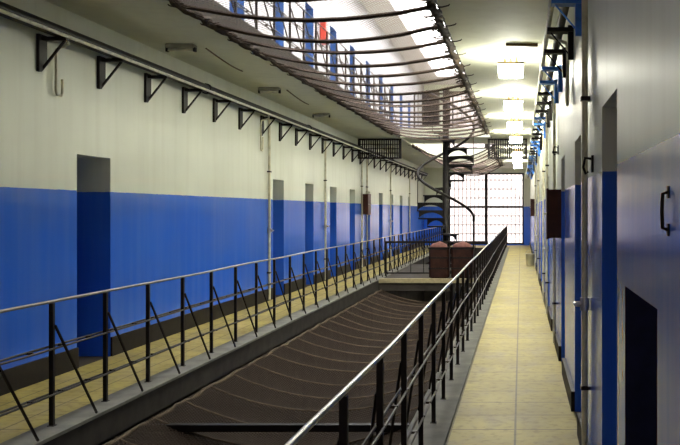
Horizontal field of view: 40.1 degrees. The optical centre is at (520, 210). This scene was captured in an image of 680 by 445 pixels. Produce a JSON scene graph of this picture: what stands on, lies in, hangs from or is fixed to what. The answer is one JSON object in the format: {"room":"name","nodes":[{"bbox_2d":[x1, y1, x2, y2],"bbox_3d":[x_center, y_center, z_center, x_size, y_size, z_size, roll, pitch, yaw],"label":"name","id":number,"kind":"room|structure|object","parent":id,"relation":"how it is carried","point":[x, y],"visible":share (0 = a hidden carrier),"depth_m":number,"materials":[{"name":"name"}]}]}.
{"room":"prison interior","nodes":[
{"label":"prison interior","id":0,"kind":"room"},
{"bbox_2d":[0,0,423,444],"bbox_3d":[-4.830,-0.225,18.750,0.620,11.350,46.500,0,0,0],"label":"wall","id":1,"kind":"structure","parent":0,"point":[105,188],"depth_m":11.25,"materials":[{"name":"paint"}]},
{"bbox_2d":[36,33,68,71],"bbox_3d":[-4.390,-1.480,8.460,0.260,0.350,0.140,0,0,0],"label":"bracket","id":2,"kind":"object","parent":1,"relation":"attached to","point":[42,62],"visible":1,"depth_m":8.43,"materials":[{"name":"brown metal"}]},
{"bbox_2d":[0,9,429,175],"bbox_3d":[-4.258,-1.639,18.650,0.040,0.040,46.300,0,0,0],"label":"conduit pipe","id":3,"kind":"object","parent":2,"relation":"attached to","point":[10,14],"visible":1,"depth_m":10.17,"materials":[{"name":"metal"}]},
{"bbox_2d":[55,41,69,96],"bbox_3d":[-4.423,-1.379,8.664,0.102,0.531,0.314,0,0,-39],"label":"pipe","id":4,"kind":"object","parent":1,"relation":"attached to","point":[68,42],"visible":0.76,"depth_m":8.67,"materials":[{"name":"grey metal"}]},
{"bbox_2d":[97,56,124,88],"bbox_3d":[-4.390,-1.480,9.660,0.260,0.350,0.140,0,0,0],"label":"bracket","id":5,"kind":"object","parent":1,"relation":"attached to","point":[102,80],"visible":1,"depth_m":9.63,"materials":[{"name":"brown metal"}]},
{"bbox_2d":[144,73,168,102],"bbox_3d":[-4.390,-1.480,10.860,0.260,0.350,0.140,0,0,0],"label":"bracket","id":6,"kind":"object","parent":1,"relation":"attached to","point":[147,77],"visible":1,"depth_m":10.83,"materials":[{"name":"brown metal"}]},
{"bbox_2d":[182,87,203,112],"bbox_3d":[-4.390,-1.480,12.060,0.260,0.350,0.140,0,0,0],"label":"bracket","id":7,"kind":"object","parent":1,"relation":"attached to","point":[185,107],"visible":1,"depth_m":12.05,"materials":[{"name":"brown metal"}]},
{"bbox_2d":[0,243,422,395],"bbox_3d":[-4.510,1.495,18.750,0.020,0.210,46.500,0,0,0],"label":"baseboard","id":8,"kind":"structure","parent":1,"relation":"attached to","point":[30,373],"depth_m":10.64,"materials":[{"name":"paint"}]},
{"bbox_2d":[213,98,232,121],"bbox_3d":[-4.390,-1.480,13.260,0.260,0.350,0.140,0,0,0],"label":"bracket","id":9,"kind":"object","parent":1,"relation":"attached to","point":[216,116],"visible":1,"depth_m":13.23,"materials":[{"name":"brown metal"}]},
{"bbox_2d":[238,107,255,129],"bbox_3d":[-4.390,-1.480,14.460,0.260,0.350,0.140,0,0,0],"label":"bracket","id":10,"kind":"object","parent":1,"relation":"attached to","point":[241,124],"visible":1,"depth_m":14.43,"materials":[{"name":"brown metal"}]},
{"bbox_2d":[260,115,269,150],"bbox_3d":[-4.423,-1.339,15.504,0.102,0.611,0.314,0,0,-39],"label":"pipe","id":11,"kind":"object","parent":1,"relation":"attached to","point":[261,137],"visible":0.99,"depth_m":15.52,"materials":[{"name":"beige metal"}]},
{"bbox_2d":[260,115,276,135],"bbox_3d":[-4.390,-1.480,15.660,0.260,0.350,0.140,0,0,0],"label":"bracket","id":12,"kind":"object","parent":1,"relation":"attached to","point":[261,116],"visible":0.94,"depth_m":15.63,"materials":[{"name":"brown metal"}]},
{"bbox_2d":[267,119,273,299],"bbox_3d":[-4.467,-0.028,16.050,0.106,3.215,0.090,0,0,0],"label":"vertical pipe","id":13,"kind":"object","parent":1,"relation":"attached to","point":[269,171],"visible":1,"depth_m":16.03,"materials":[{"name":"grey metal"}]},
{"bbox_2d":[279,122,293,140],"bbox_3d":[-4.390,-1.480,16.860,0.260,0.350,0.140,0,0,0],"label":"bracket","id":14,"kind":"object","parent":1,"relation":"attached to","point":[280,123],"visible":1,"depth_m":16.84,"materials":[{"name":"brown metal"}]},
{"bbox_2d":[295,128,308,145],"bbox_3d":[-4.390,-1.480,18.060,0.260,0.350,0.140,0,0,0],"label":"bracket","id":15,"kind":"object","parent":1,"relation":"attached to","point":[296,129],"visible":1,"depth_m":18.03,"materials":[{"name":"brown metal"}]},
{"bbox_2d":[309,133,321,149],"bbox_3d":[-4.390,-1.480,19.260,0.260,0.350,0.140,0,0,0],"label":"bracket","id":16,"kind":"object","parent":1,"relation":"attached to","point":[310,134],"visible":1,"depth_m":19.23,"materials":[{"name":"brown metal"}]},
{"bbox_2d":[320,22,327,44],"bbox_3d":[-4.450,-4.020,20.350,0.140,0.500,0.280,0,0,0],"label":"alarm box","id":17,"kind":"object","parent":1,"relation":"attached to","point":[321,34],"visible":0.29,"depth_m":20.21,"materials":[{"name":"red plastic"}]},
{"bbox_2d":[324,141,328,279],"bbox_3d":[-4.467,-0.028,20.650,0.106,3.215,0.090,0,0,0],"label":"vertical pipe","id":18,"kind":"object","parent":1,"relation":"attached to","point":[325,180],"visible":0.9,"depth_m":20.63,"materials":[{"name":"grey metal"}]},
{"bbox_2d":[321,138,333,153],"bbox_3d":[-4.390,-1.480,20.460,0.260,0.350,0.140,0,0,0],"label":"bracket","id":19,"kind":"object","parent":1,"relation":"attached to","point":[322,139],"visible":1,"depth_m":20.43,"materials":[{"name":"brown metal"}]},
{"bbox_2d":[333,142,343,156],"bbox_3d":[-4.390,-1.480,21.660,0.260,0.350,0.140,0,0,0],"label":"bracket","id":20,"kind":"object","parent":1,"relation":"attached to","point":[334,143],"visible":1,"depth_m":21.65,"materials":[{"name":"brown metal"}]},
{"bbox_2d":[343,146,353,159],"bbox_3d":[-4.390,-1.480,22.860,0.260,0.350,0.140,0,0,0],"label":"bracket","id":21,"kind":"object","parent":1,"relation":"attached to","point":[344,147],"visible":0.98,"depth_m":22.84,"materials":[{"name":"brown metal"}]},
{"bbox_2d":[351,149,361,161],"bbox_3d":[-4.390,-1.480,24.060,0.260,0.350,0.140,0,0,0],"label":"bracket","id":22,"kind":"object","parent":1,"relation":"attached to","point":[352,150],"visible":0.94,"depth_m":24.03,"materials":[{"name":"brown metal"}]},
{"bbox_2d":[361,154,362,266],"bbox_3d":[-4.489,-0.028,25.400,0.062,3.215,0.084,0,0,0],"label":"vertical pipe","id":23,"kind":"object","parent":1,"relation":"attached to","point":[361,154],"visible":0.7,"depth_m":25.38,"materials":[{"name":"grey metal"}]},
{"bbox_2d":[363,194,370,214],"bbox_3d":[-4.407,-0.190,25.675,0.225,0.604,0.474,0,0,0],"label":"wall box","id":24,"kind":"object","parent":1,"relation":"attached to","point":[366,197],"visible":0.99,"depth_m":25.45,"materials":[{"name":"brown paint"}]},
{"bbox_2d":[366,155,367,264],"bbox_3d":[-4.489,-0.028,26.250,0.062,3.215,0.084,0,0,0],"label":"vertical pipe","id":25,"kind":"object","parent":1,"relation":"attached to","point":[367,155],"visible":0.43,"depth_m":26.24,"materials":[{"name":"grey metal"}]},
{"bbox_2d":[385,161,393,171],"bbox_3d":[-4.390,-1.480,30.060,0.260,0.350,0.140,0,0,0],"label":"bracket","id":26,"kind":"object","parent":1,"relation":"attached to","point":[386,169],"visible":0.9,"depth_m":30.05,"materials":[{"name":"brown metal"}]},
{"bbox_2d":[390,164,392,256],"bbox_3d":[-4.467,-0.028,31.000,0.106,3.215,0.090,0,0,0],"label":"vertical pipe","id":27,"kind":"object","parent":1,"relation":"attached to","point":[390,164],"visible":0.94,"depth_m":30.98,"materials":[{"name":"grey metal"}]},
{"bbox_2d":[409,171,410,231],"bbox_3d":[-4.489,-0.028,36.300,0.062,3.215,0.084,0,0,0],"label":"vertical pipe","id":28,"kind":"object","parent":1,"relation":"attached to","point":[409,171],"visible":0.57,"depth_m":36.28,"materials":[{"name":"grey metal"}]},
{"bbox_2d":[145,423,409,431],"bbox_3d":[-2.050,1.910,7.940,2.500,0.060,0.080,0,0,0],"label":"steel beam","id":29,"kind":"structure","parent":0,"point":[183,427],"depth_m":7.90,"materials":[{"name":"metal"}]},
{"bbox_2d":[0,245,578,444],"bbox_3d":[-2.045,1.725,18.750,4.950,0.250,46.500,0,0,0],"label":"floor","id":30,"kind":"structure","parent":0,"point":[514,391],"depth_m":9.09,"materials":[{"name":"yellow tile"}]},
{"bbox_2d":[0,252,428,444],"bbox_3d":[-3.405,1.587,19.100,0.250,0.025,40.200,0,0,0],"label":"trim","id":31,"kind":"structure","parent":30,"relation":"on","point":[65,423],"depth_m":8.27,"materials":[{"name":"grey concrete"}]},
{"bbox_2d":[0,227,442,440],"bbox_3d":[-3.382,1.123,20.154,0.182,0.953,38.308,0,0,0],"label":"railing","id":32,"kind":"object","parent":31,"relation":"on","point":[52,327],"visible":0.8,"depth_m":9.13,"materials":[{"name":"brown metal"}]},
{"bbox_2d":[103,289,476,444],"bbox_3d":[-2.048,1.977,11.174,2.457,0.354,19.396,0,0,0],"label":"safety net","id":33,"kind":"object","parent":30,"relation":"hanging from","point":[316,359],"visible":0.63,"depth_m":10.61,"materials":[{"name":"black"}]},
{"bbox_2d":[379,278,485,282],"bbox_3d":[-2.050,1.620,20.920,2.500,0.100,0.120,0,0,0],"label":"trim","id":34,"kind":"structure","parent":30,"relation":"attached to","point":[381,280],"depth_m":20.86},
{"bbox_2d":[385,241,487,276],"bbox_3d":[-2.050,1.165,21.850,2.500,0.870,0.050,0,0,0],"label":"bridge railing","id":35,"kind":"object","parent":30,"relation":"on","point":[386,242],"visible":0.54,"depth_m":21.83,"materials":[{"name":"metal"}]},
{"bbox_2d":[428,241,450,277],"bbox_3d":[-1.930,1.158,21.350,0.494,0.884,0.464,0,0,0],"label":"storage bin","id":36,"kind":"object","parent":30,"relation":"on","point":[439,252],"visible":0.97,"depth_m":21.13,"materials":[{"name":"paint"}]},
{"bbox_2d":[416,89,474,271],"bbox_3d":[-1.985,-0.830,23.750,1.552,4.860,1.551,0,0,0],"label":"spiral staircase","id":37,"kind":"structure","parent":30,"relation":"on","point":[447,159],"depth_m":23.67,"materials":[{"name":"metal"}]},
{"bbox_2d":[399,247,508,444],"bbox_3d":[-0.670,1.587,19.100,0.300,0.025,40.200,0,0,0],"label":"trim","id":38,"kind":"structure","parent":30,"relation":"on","point":[437,433],"depth_m":8.17,"materials":[{"name":"grey concrete"}]},
{"bbox_2d":[285,226,506,444],"bbox_3d":[-0.718,1.124,21.054,0.202,0.953,40.108,0,0,0],"label":"railing","id":39,"kind":"object","parent":38,"relation":"on","point":[495,249],"visible":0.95,"depth_m":5.86,"materials":[{"name":"metal"}]},
{"bbox_2d":[451,241,474,277],"bbox_3d":[-1.380,1.158,21.350,0.544,0.884,0.464,0,0,0],"label":"storage bin","id":40,"kind":"object","parent":30,"relation":"on","point":[462,253],"visible":0.94,"depth_m":21.13,"materials":[{"name":"paint"}]},
{"bbox_2d":[525,250,534,265],"bbox_3d":[0.270,1.368,26.300,0.292,0.464,0.292,0,0,0],"label":"bucket","id":41,"kind":"object","parent":30,"relation":"on","point":[529,257],"visible":0.96,"depth_m":26.20,"materials":[{"name":"beige plastic"}]},
{"bbox_2d":[45,0,559,167],"bbox_3d":[-2.045,-2.125,18.750,4.950,0.250,46.500,0,0,0],"label":"ceiling","id":42,"kind":"structure","parent":0,"point":[484,27],"depth_m":11.65,"materials":[{"name":"paint"}]},
{"bbox_2d":[165,43,196,51],"bbox_3d":[-4.080,-1.955,10.800,0.354,0.090,0.140,0,0,0],"label":"batten","id":43,"kind":"object","parent":42,"relation":"attached to","point":[168,46],"visible":1,"depth_m":10.74,"materials":[{"name":"metal"}]},
{"bbox_2d":[165,43,196,48],"bbox_3d":[-4.080,-1.975,10.800,0.340,0.050,0.140,0,0,0],"label":"tray","id":44,"kind":"object","parent":43,"relation":"on","point":[168,45],"depth_m":10.74,"materials":[{"name":"metal"}]},
{"bbox_2d":[205,48,242,71],"bbox_3d":[-3.883,-1.963,11.902,0.064,0.066,1.806,0,0,-4],"label":"cable","id":45,"kind":"object","parent":42,"relation":"attached to","point":[205,48],"visible":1,"depth_m":11.60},
{"bbox_2d":[258,87,280,93],"bbox_3d":[-4.080,-1.955,14.600,0.354,0.090,0.140,0,0,0],"label":"batten","id":46,"kind":"object","parent":42,"relation":"attached to","point":[260,89],"visible":1,"depth_m":14.57,"materials":[{"name":"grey metal"}]},
{"bbox_2d":[258,87,280,90],"bbox_3d":[-4.080,-1.975,14.600,0.340,0.050,0.140,0,0,0],"label":"tray","id":47,"kind":"object","parent":46,"relation":"on","point":[259,88],"depth_m":14.53,"materials":[{"name":"metal"}]},
{"bbox_2d":[184,0,399,137],"bbox_3d":[-3.292,-2.125,11.750,0.015,0.270,25.500,0,0,0],"label":"trim","id":48,"kind":"structure","parent":42,"relation":"attached to","point":[191,2],"depth_m":11.48,"materials":[{"name":"metal"}]},
{"bbox_2d":[229,0,396,122],"bbox_3d":[-3.382,-2.727,15.004,0.182,0.954,18.008,0,0,0],"label":"railing","id":49,"kind":"object","parent":42,"relation":"on","point":[316,34],"visible":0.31,"depth_m":15.08,"materials":[{"name":"brown metal"}]},
{"bbox_2d":[312,113,329,117],"bbox_3d":[-4.080,-1.955,18.400,0.354,0.090,0.140,0,0,0],"label":"batten","id":50,"kind":"object","parent":42,"relation":"attached to","point":[313,114],"visible":1,"depth_m":18.37,"materials":[{"name":"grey metal"}]},
{"bbox_2d":[312,113,329,115],"bbox_3d":[-4.080,-1.975,18.400,0.340,0.050,0.140,0,0,0],"label":"tray","id":51,"kind":"object","parent":50,"relation":"on","point":[313,114],"depth_m":18.33,"materials":[{"name":"metal"}]},
{"bbox_2d":[168,0,493,140],"bbox_3d":[-2.050,-1.906,12.675,2.730,0.275,20.417,0,0,0],"label":"safety net","id":52,"kind":"object","parent":42,"relation":"hanging from","point":[195,11],"visible":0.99,"depth_m":10.77,"materials":[{"name":"brown"}]},
{"bbox_2d":[358,139,401,158],"bbox_3d":[-3.900,-1.720,24.850,1.200,0.560,0.040,0,0,0],"label":"metal grille","id":53,"kind":"object","parent":42,"relation":"in","point":[369,144],"visible":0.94,"depth_m":24.84,"materials":[{"name":"metal"}]},
{"bbox_2d":[414,92,480,127],"bbox_3d":[-1.875,-2.775,24.747,2.150,1.050,0.055,0,0,0],"label":"bridge railing","id":54,"kind":"object","parent":42,"relation":"on","point":[427,102],"visible":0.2,"depth_m":24.72,"materials":[{"name":"metal"}]},
{"bbox_2d":[408,144,503,175],"bbox_3d":[-2.050,-1.766,33.101,2.730,0.557,11.866,0,0,0],"label":"safety net","id":55,"kind":"object","parent":42,"relation":"hanging from","point":[479,158],"visible":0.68,"depth_m":31.74,"materials":[{"name":"brown"}]},
{"bbox_2d":[436,2,491,137],"bbox_3d":[-0.807,-2.125,11.750,0.015,0.270,25.500,0,0,0],"label":"trim","id":56,"kind":"structure","parent":42,"relation":"attached to","point":[437,2],"depth_m":11.16,"materials":[{"name":"metal"}]},
{"bbox_2d":[488,139,526,158],"bbox_3d":[-0.375,-1.720,24.850,1.090,0.560,0.040,0,0,0],"label":"ceiling vent","id":57,"kind":"object","parent":42,"relation":"in","point":[525,140],"visible":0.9,"depth_m":24.84,"materials":[{"name":"metal"}]},
{"bbox_2d":[498,54,523,77],"bbox_3d":[-0.130,-1.860,11.500,0.330,0.280,0.400,0,0,0],"label":"ceiling lamp","id":58,"kind":"object","parent":42,"relation":"hanging from","point":[510,69],"visible":1,"depth_m":11.34,"materials":[{"name":"glass"}]},
{"bbox_2d":[498,64,522,77],"bbox_3d":[-0.130,-1.791,11.500,0.310,0.142,0.330,0,0,0],"label":"diffuser","id":59,"kind":"object","parent":58,"relation":"attached to","point":[504,70],"depth_m":11.34,"materials":[{"name":"white plastic"}]},
{"bbox_2d":[503,93,522,110],"bbox_3d":[-0.130,-1.860,15.300,0.330,0.280,0.400,0,0,0],"label":"ceiling lamp","id":60,"kind":"object","parent":42,"relation":"hanging from","point":[509,105],"visible":1,"depth_m":15.13,"materials":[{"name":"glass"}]},
{"bbox_2d":[504,101,521,110],"bbox_3d":[-0.130,-1.791,15.300,0.310,0.142,0.330,0,0,0],"label":"diffuser","id":61,"kind":"object","parent":60,"relation":"attached to","point":[508,105],"depth_m":15.13,"materials":[{"name":"white plastic"}]},
{"bbox_2d":[507,116,522,129],"bbox_3d":[-0.130,-1.860,18.900,0.330,0.280,0.400,0,0,0],"label":"ceiling lamp","id":62,"kind":"object","parent":42,"relation":"hanging from","point":[511,125],"visible":1,"depth_m":18.73,"materials":[{"name":"glass"}]},
{"bbox_2d":[507,122,521,129],"bbox_3d":[-0.130,-1.791,18.900,0.310,0.142,0.330,0,0,0],"label":"diffuser","id":63,"kind":"object","parent":62,"relation":"attached to","point":[510,125],"depth_m":18.73,"materials":[{"name":"white plastic"}]},
{"bbox_2d":[509,131,521,142],"bbox_3d":[-0.130,-1.860,22.600,0.330,0.280,0.400,0,0,0],"label":"ceiling lamp","id":64,"kind":"object","parent":42,"relation":"hanging from","point":[513,139],"visible":1,"depth_m":22.43,"materials":[{"name":"glass"}]},
{"bbox_2d":[510,137,521,142],"bbox_3d":[-0.130,-1.791,22.600,0.310,0.142,0.330,0,0,0],"label":"diffuser","id":65,"kind":"object","parent":64,"relation":"attached to","point":[512,139],"depth_m":22.43,"materials":[{"name":"white plastic"}]},
{"bbox_2d":[513,159,521,162],"bbox_3d":[-0.130,-1.860,32.200,0.330,0.280,0.400,0,0,0],"label":"ceiling lamp","id":66,"kind":"object","parent":42,"relation":"hanging from","point":[514,160],"visible":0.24,"depth_m":32.03,"materials":[{"name":"glass"}]},
{"bbox_2d":[514,163,521,167],"bbox_3d":[-0.130,-1.860,35.900,0.330,0.280,0.400,0,0,0],"label":"ceiling lamp","id":67,"kind":"object","parent":42,"relation":"hanging from","point":[517,165],"visible":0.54,"depth_m":35.73,"materials":[{"name":"glass"}]},
{"bbox_2d":[506,43,537,47],"bbox_3d":[0.010,-1.982,10.780,0.380,0.035,0.100,0,0,0],"label":"ceiling bar","id":68,"kind":"object","parent":42,"relation":"attached to","point":[508,45],"visible":1,"depth_m":10.73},
{"bbox_2d":[327,328,455,444],"bbox_3d":[-2.045,5.550,18.750,6.190,0.200,47.300,0,0,0],"label":"floor","id":69,"kind":"structure","parent":0,"point":[395,377],"depth_m":26.51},
{"bbox_2d":[361,0,467,84],"bbox_3d":[-2.045,-6.000,18.750,6.190,0.200,47.300,0,0,0],"label":"ceiling","id":70,"kind":"structure","parent":0,"point":[390,3],"depth_m":30.78,"materials":[{"name":"white paint"}]},
{"bbox_2d":[390,0,464,73],"bbox_3d":[-2.050,-6.000,22.985,3.300,0.160,33.030,0,0,0],"label":"window","id":71,"kind":"structure","parent":70,"relation":"attached to","point":[390,0],"depth_m":31.17,"materials":[{"name":"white glass"}]},
{"bbox_2d":[424,85,529,327],"bbox_3d":[-2.045,-0.225,42.200,6.190,11.350,0.400,0,0,0],"label":"wall","id":72,"kind":"structure","parent":0,"point":[435,179],"depth_m":42.00,"materials":[{"name":"paint"}]},
{"bbox_2d":[449,91,490,148],"bbox_3d":[-1.625,-4.250,42.178,3.510,2.700,0.157,0,0,0],"label":"window","id":73,"kind":"structure","parent":72,"relation":"in","point":[470,146],"depth_m":42.15,"materials":[{"name":"white glass"}]},
{"bbox_2d":[449,173,523,243],"bbox_3d":[-1.625,-0.110,42.178,3.510,3.340,0.157,0,0,0],"label":"window","id":74,"kind":"structure","parent":72,"relation":"in","point":[496,200],"depth_m":42.15,"materials":[{"name":"white glass"}]},
{"bbox_2d":[530,0,679,444],"bbox_3d":[0.740,-0.325,18.750,0.620,3.850,46.500,0,0,0],"label":"wall","id":75,"kind":"structure","parent":0,"point":[634,45],"depth_m":3.72,"materials":[{"name":"paint"}]},
{"bbox_2d":[530,199,534,215],"bbox_3d":[0.343,-0.100,26.480,0.175,0.524,0.384,0,0,0],"label":"wall box","id":76,"kind":"object","parent":75,"relation":"attached to","point":[532,201],"visible":0.91,"depth_m":26.30,"materials":[{"name":"brown paint"}]},
{"bbox_2d":[534,165,535,262],"bbox_3d":[0.401,0.040,25.100,0.058,3.080,0.080,0,0,0],"label":"vertical pipe","id":77,"kind":"object","parent":75,"relation":"attached to","point":[535,165],"visible":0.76,"depth_m":25.08,"materials":[{"name":"grey metal"}]},
{"bbox_2d":[530,144,539,155],"bbox_3d":[0.323,-1.380,20.400,0.215,0.280,0.120,0,0,0],"label":"bracket","id":78,"kind":"object","parent":75,"relation":"attached to","point":[532,146],"visible":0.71,"depth_m":20.36,"materials":[{"name":"blue metal"}]},
{"bbox_2d":[531,140,540,152],"bbox_3d":[0.323,-1.380,19.400,0.215,0.280,0.120,0,0,0],"label":"bracket","id":79,"kind":"object","parent":75,"relation":"attached to","point":[532,142],"visible":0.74,"depth_m":19.35,"materials":[{"name":"blue metal"}]},
{"bbox_2d":[531,136,541,149],"bbox_3d":[0.323,-1.380,18.400,0.215,0.280,0.120,0,0,0],"label":"bracket","id":80,"kind":"object","parent":75,"relation":"attached to","point":[532,138],"visible":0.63,"depth_m":18.35,"materials":[{"name":"metal"}]},
{"bbox_2d":[532,133,541,146],"bbox_3d":[0.323,-1.380,17.400,0.215,0.280,0.120,0,0,0],"label":"bracket","id":81,"kind":"object","parent":75,"relation":"attached to","point":[533,134],"visible":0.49,"depth_m":17.35,"materials":[{"name":"metal"}]},
{"bbox_2d":[535,147,539,278],"bbox_3d":[0.378,0.040,20.850,0.104,3.080,0.090,0,0,0],"label":"vertical pipe","id":82,"kind":"object","parent":75,"relation":"attached to","point":[538,180],"visible":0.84,"depth_m":20.83,"materials":[{"name":"grey metal"}]},
{"bbox_2d":[533,128,541,139],"bbox_3d":[0.323,-1.380,16.400,0.215,0.280,0.120,0,0,0],"label":"bracket","id":83,"kind":"object","parent":75,"relation":"attached to","point":[534,129],"visible":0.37,"depth_m":16.38,"materials":[{"name":"metal"}]},
{"bbox_2d":[534,122,545,137],"bbox_3d":[0.323,-1.380,15.400,0.215,0.280,0.120,0,0,0],"label":"bracket","id":84,"kind":"object","parent":75,"relation":"attached to","point":[543,123],"visible":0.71,"depth_m":15.35,"materials":[{"name":"metal"}]},
{"bbox_2d":[534,116,545,132],"bbox_3d":[0.323,-1.380,14.400,0.215,0.280,0.120,0,0,0],"label":"bracket","id":85,"kind":"object","parent":75,"relation":"attached to","point":[535,118],"visible":0.49,"depth_m":14.35,"materials":[{"name":"metal"}]},
{"bbox_2d":[535,109,549,127],"bbox_3d":[0.323,-1.380,13.400,0.215,0.280,0.120,0,0,0],"label":"bracket","id":86,"kind":"object","parent":75,"relation":"attached to","point":[547,110],"visible":0.78,"depth_m":13.36,"materials":[{"name":"metal"}]},
{"bbox_2d":[542,127,544,300],"bbox_3d":[0.401,0.040,15.900,0.058,3.080,0.080,0,0,0],"label":"vertical pipe","id":87,"kind":"object","parent":75,"relation":"attached to","point":[543,139],"visible":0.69,"depth_m":15.89,"materials":[{"name":"grey metal"}]},
{"bbox_2d":[537,100,551,120],"bbox_3d":[0.323,-1.380,12.400,0.215,0.280,0.120,0,0,0],"label":"bracket","id":88,"kind":"object","parent":75,"relation":"attached to","point":[549,102],"visible":0.78,"depth_m":12.36,"materials":[{"name":"metal"}]},
{"bbox_2d":[542,115,548,313],"bbox_3d":[0.378,0.040,13.850,0.104,3.080,0.090,0,0,0],"label":"vertical pipe","id":89,"kind":"object","parent":75,"relation":"attached to","point":[546,248],"visible":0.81,"depth_m":13.83,"materials":[{"name":"grey metal"}]},
{"bbox_2d":[538,91,552,112],"bbox_3d":[0.323,-1.380,11.400,0.215,0.280,0.120,0,0,0],"label":"bracket","id":90,"kind":"object","parent":75,"relation":"attached to","point":[541,94],"visible":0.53,"depth_m":11.36,"materials":[{"name":"metal"}]},
{"bbox_2d":[539,79,557,103],"bbox_3d":[0.323,-1.380,10.400,0.215,0.280,0.120,0,0,0],"label":"bracket","id":91,"kind":"object","parent":75,"relation":"attached to","point":[542,82],"visible":0.86,"depth_m":10.35,"materials":[{"name":"blue metal"}]},
{"bbox_2d":[541,65,561,91],"bbox_3d":[0.323,-1.380,9.400,0.215,0.280,0.120,0,0,0],"label":"bracket","id":92,"kind":"object","parent":75,"relation":"attached to","point":[545,69],"visible":0.86,"depth_m":9.35,"materials":[{"name":"blue metal"}]},
{"bbox_2d":[544,188,560,238],"bbox_3d":[0.340,0.030,9.800,0.180,0.544,0.384,0,0,0],"label":"wall box","id":93,"kind":"object","parent":75,"relation":"attached to","point":[553,196],"visible":1,"depth_m":9.62,"materials":[{"name":"brown paint"}]},
{"bbox_2d":[552,85,556,343],"bbox_3d":[0.401,0.040,10.750,0.058,3.080,0.080,0,0,0],"label":"vertical pipe","id":94,"kind":"object","parent":75,"relation":"attached to","point":[554,302],"visible":0.62,"depth_m":10.73,"materials":[{"name":"grey metal"}]},
{"bbox_2d":[544,47,565,77],"bbox_3d":[0.323,-1.380,8.400,0.215,0.280,0.120,0,0,0],"label":"bracket","id":95,"kind":"object","parent":75,"relation":"attached to","point":[548,52],"visible":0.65,"depth_m":8.35,"materials":[{"name":"metal"}]},
{"bbox_2d":[553,145,558,154],"bbox_3d":[0.396,-0.692,10.300,0.068,0.116,0.060,0,0,0],"label":"wall hook","id":96,"kind":"object","parent":75,"relation":"attached to","point":[557,147],"visible":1,"depth_m":10.29,"materials":[{"name":"paint"}]},
{"bbox_2d":[547,34,568,105],"bbox_3d":[0.333,-1.204,7.604,0.102,0.611,0.314,0,0,39],"label":"pipe","id":97,"kind":"object","parent":75,"relation":"attached to","point":[548,35],"visible":0.79,"depth_m":7.61,"materials":[{"name":"black metal"}]},
{"bbox_2d":[530,243,590,444],"bbox_3d":[0.415,1.520,18.750,0.030,0.160,46.500,0,0,0],"label":"baseboard","id":98,"kind":"structure","parent":75,"relation":"attached to","point":[570,391],"depth_m":8.09,"materials":[{"name":"paint"}]},
{"bbox_2d":[547,25,573,59],"bbox_3d":[0.323,-1.380,7.400,0.215,0.280,0.120,0,0,0],"label":"bracket","id":99,"kind":"object","parent":75,"relation":"attached to","point":[569,30],"visible":0.94,"depth_m":7.36,"materials":[{"name":"metal"}]},
{"bbox_2d":[551,0,581,35],"bbox_3d":[0.323,-1.380,6.400,0.215,0.280,0.120,0,0,0],"label":"bracket","id":100,"kind":"object","parent":75,"relation":"attached to","point":[577,4],"visible":0.98,"depth_m":6.36,"materials":[{"name":"blue metal"}]},
{"bbox_2d":[573,0,589,444],"bbox_3d":[0.378,0.040,5.620,0.104,3.080,0.090,0,0,0],"label":"vertical pipe","id":101,"kind":"object","parent":75,"relation":"attached to","point":[583,303],"visible":1,"depth_m":5.60,"materials":[{"name":"grey metal"}]},
{"bbox_2d":[582,155,593,174],"bbox_3d":[0.396,-0.272,5.350,0.068,0.116,0.060,0,0,0],"label":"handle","id":102,"kind":"object","parent":75,"relation":"attached to","point":[591,158],"visible":1,"depth_m":5.34,"materials":[{"name":"paint"}]},
{"bbox_2d":[660,186,669,235],"bbox_3d":[0.418,0.000,2.620,0.027,0.146,0.028,0,0,0],"label":"handle","id":103,"kind":"object","parent":75,"relation":"attached to","point":[667,192],"visible":1,"depth_m":2.62,"materials":[{"name":"paint"}]},
{"bbox_3d":[-2.045,-0.325,-4.700,6.190,3.850,0.400,0,0,0],"label":"wall","id":104,"kind":"structure","parent":0,"visible":0},
{"bbox_2d":[0,1,427,175],"bbox_3d":[-4.370,-1.697,18.650,0.150,0.150,46.300,0,0,0],"label":"pipe","id":105,"kind":"object","parent":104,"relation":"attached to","point":[4,6],"visible":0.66,"depth_m":10.23,"materials":[{"name":"metal"}]},
{"bbox_2d":[525,0,553,177],"bbox_3d":[0.225,-1.530,18.650,0.055,0.055,46.300,0,0,0],"label":"conduit pipe","id":106,"kind":"object","parent":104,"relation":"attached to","point":[550,9],"visible":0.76,"depth_m":8.92,"materials":[{"name":"metal"}]},
{"bbox_2d":[527,7,568,177],"bbox_3d":[0.330,-1.540,18.650,0.088,0.088,46.300,0,0,0],"label":"pipe","id":107,"kind":"object","parent":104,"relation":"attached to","point":[561,21],"visible":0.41,"depth_m":8.79,"materials":[{"name":"metal"}]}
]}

